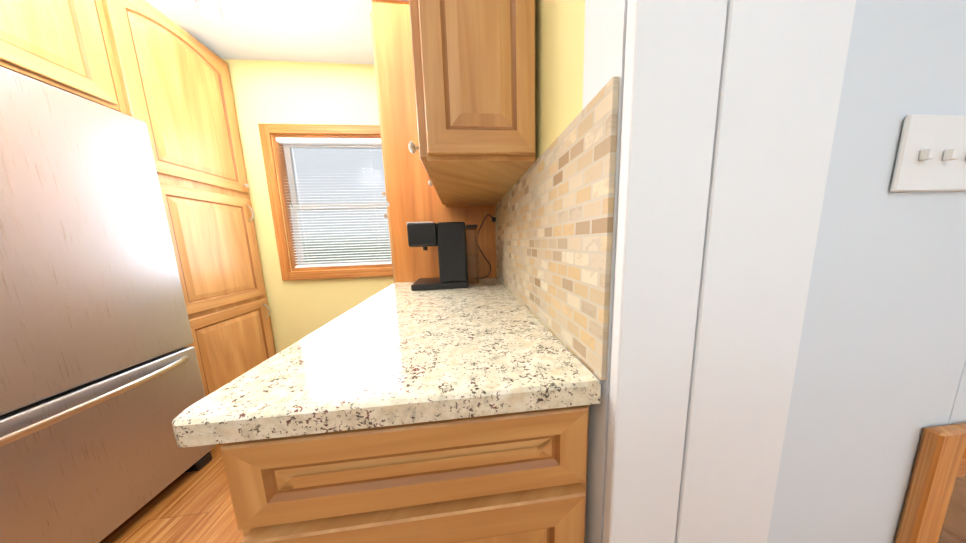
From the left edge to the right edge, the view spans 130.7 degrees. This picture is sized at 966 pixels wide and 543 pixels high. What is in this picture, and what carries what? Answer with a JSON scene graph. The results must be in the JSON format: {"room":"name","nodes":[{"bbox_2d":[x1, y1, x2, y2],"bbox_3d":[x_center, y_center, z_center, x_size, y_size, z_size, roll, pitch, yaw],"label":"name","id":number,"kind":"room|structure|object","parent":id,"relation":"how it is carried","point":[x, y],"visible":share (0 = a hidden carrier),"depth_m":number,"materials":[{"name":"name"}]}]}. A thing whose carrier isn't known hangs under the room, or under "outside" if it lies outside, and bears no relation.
{"room":"kitchen","nodes":[
{"label":"kitchen","id":0,"kind":"room"},
{"bbox_2d":[99,443,243,542],"bbox_3d":[0.703,1.400,-1.713,5.800,0.080,8.150,-3,8,-5],"label":"floor","id":1,"kind":"structure","parent":0,"point":[192,507],"depth_m":0.97,"materials":[{"name":"laminate"}]},
{"bbox_2d":[0,66,215,542],"bbox_3d":[-1.784,0.240,0.707,0.741,1.742,0.810,-3,8,-5],"label":"refrigerator","id":2,"kind":"object","parent":1,"relation":"on","point":[101,386],"visible":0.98,"depth_m":0.82,"materials":[{"name":"silver metal"}]},
{"bbox_2d":[94,0,275,395],"bbox_3d":[-1.929,-0.173,1.352,0.642,2.400,0.578,-3,8,-5],"label":"pantry cabinet","id":3,"kind":"object","parent":1,"relation":"on","point":[172,85],"visible":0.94,"depth_m":1.29,"materials":[{"name":"brown wood"}]},
{"bbox_2d":[221,405,588,542],"bbox_3d":[-0.166,0.595,0.925,0.641,0.874,1.064,-3,8,-5],"label":"base cabinet","id":4,"kind":"object","parent":1,"relation":"on","point":[518,477],"visible":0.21,"depth_m":0.36,"materials":[{"name":"brown wood"}]},
{"bbox_2d":[172,278,600,446],"bbox_3d":[-0.177,0.142,0.860,0.634,0.038,1.074,-3,8,-5],"label":"countertop","id":5,"kind":"structure","parent":4,"relation":"on","point":[399,353],"depth_m":0.39,"materials":[{"name":"stone"}]},
{"bbox_2d":[407,221,479,290],"bbox_3d":[-0.201,-0.090,1.186,0.343,0.336,0.210,-3,8,-5],"label":"coffee maker","id":6,"kind":"object","parent":5,"relation":"on","point":[448,239],"visible":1,"depth_m":1.09,"materials":[{"name":"black plastic"}]},
{"bbox_2d":[478,214,495,278],"bbox_3d":[0.017,-0.145,1.325,0.123,0.385,0.080,-3,8,-5],"label":"cord","id":7,"kind":"object","parent":5,"relation":"on","point":[493,219],"visible":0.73,"depth_m":1.33,"materials":[{"name":"black plastic"}]},
{"bbox_2d":[370,0,496,282],"bbox_3d":[-0.278,-0.271,1.568,0.681,2.426,0.446,-3,8,-5],"label":"tall cabinet","id":8,"kind":"object","parent":1,"relation":"on","point":[411,194],"visible":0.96,"depth_m":1.29,"materials":[{"name":"brown wood"}]},
{"bbox_2d":[146,0,408,64],"bbox_3d":[0.620,-1.087,-2.045,5.800,0.080,8.150,-3,8,-5],"label":"ceiling","id":9,"kind":"structure","parent":0,"point":[329,31],"depth_m":1.30,"materials":[{"name":"white paint"}]},
{"bbox_2d":[195,0,223,21],"bbox_3d":[-1.210,-1.271,0.915,0.253,0.216,0.246,-3,8,-5],"label":"light","id":10,"kind":"object","parent":9,"relation":"hanging from","point":[218,6],"visible":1,"depth_m":1.01,"materials":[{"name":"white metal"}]},
{"bbox_2d":[223,0,965,542],"bbox_3d":[0.661,0.157,-1.879,5.400,2.430,7.750,-3,8,-5],"label":"wall","id":11,"kind":"structure","parent":0,"point":[879,384],"depth_m":0.40,"materials":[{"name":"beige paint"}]},
{"bbox_2d":[0,0,118,110],"bbox_3d":[-1.892,-0.969,0.538,0.639,0.610,0.822,-3,8,-5],"label":"upper cabinet","id":12,"kind":"object","parent":11,"relation":"attached to","point":[59,44],"visible":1,"depth_m":0.85,"materials":[{"name":"brown wood"}]},
{"bbox_2d":[258,123,392,280],"bbox_3d":[-1.110,-0.512,1.720,0.915,1.120,0.134,-3,8,-5],"label":"window","id":13,"kind":"structure","parent":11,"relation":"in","point":[266,130],"depth_m":1.68,"materials":[{"name":"brown wood"}]},
{"bbox_2d":[276,137,391,267],"bbox_3d":[-1.109,-0.516,1.709,0.753,0.951,0.043,-3,8,-5],"label":"window blinds","id":14,"kind":"object","parent":13,"relation":"attached to","point":[353,141],"visible":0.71,"depth_m":1.73,"materials":[{"name":"white plastic"}]},
{"bbox_2d":[408,0,535,206],"bbox_3d":[-0.077,-0.755,0.902,0.346,0.830,0.778,-3,8,-5],"label":"upper cabinet","id":15,"kind":"object","parent":11,"relation":"attached to","point":[474,69],"visible":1,"depth_m":0.56,"materials":[{"name":"brown wood"}]},
{"bbox_2d":[495,76,618,380],"bbox_3d":[0.136,-0.113,0.859,0.009,0.444,1.073,-3,8,-5],"label":"tile backsplash","id":16,"kind":"structure","parent":11,"relation":"attached to","point":[554,207],"depth_m":0.43,"materials":[{"name":"tile"}]},
{"bbox_2d":[495,213,497,232],"bbox_3d":[0.078,-0.284,1.304,0.007,0.116,0.072,-3,8,-5],"label":"outlet","id":17,"kind":"object","parent":16,"relation":"attached to","point":[496,224],"visible":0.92,"depth_m":1.28,"materials":[{"name":"beige plastic"}]},
{"bbox_2d":[603,0,855,542],"bbox_3d":[0.350,-0.012,0.333,0.310,2.199,0.020,-3,8,-5],"label":"door frame","id":18,"kind":"structure","parent":11,"relation":"attached to","point":[730,113],"depth_m":0.32,"materials":[{"name":"white wood"}]},
{"bbox_2d":[890,114,965,191],"bbox_3d":[0.734,-0.187,0.350,0.164,0.114,0.014,-3,8,-5],"label":"light switch","id":19,"kind":"object","parent":11,"relation":"attached to","point":[931,154],"visible":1,"depth_m":0.35,"materials":[{"name":"white plastic"}]},
{"bbox_2d":[894,422,965,542],"bbox_3d":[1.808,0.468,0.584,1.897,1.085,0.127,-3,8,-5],"label":"chair","id":20,"kind":"object","parent":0,"point":[934,509],"visible":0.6,"depth_m":0.44,"materials":[{"name":"brown wood"}]},
{"label":"outside","id":21,"kind":"structure","parent":0,"visible":0},
{"bbox_2d":[291,148,390,261],"bbox_3d":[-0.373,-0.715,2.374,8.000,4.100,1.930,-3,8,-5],"label":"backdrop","id":22,"kind":"structure","parent":21,"point":[319,164],"depth_m":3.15,"materials":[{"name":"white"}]}
]}

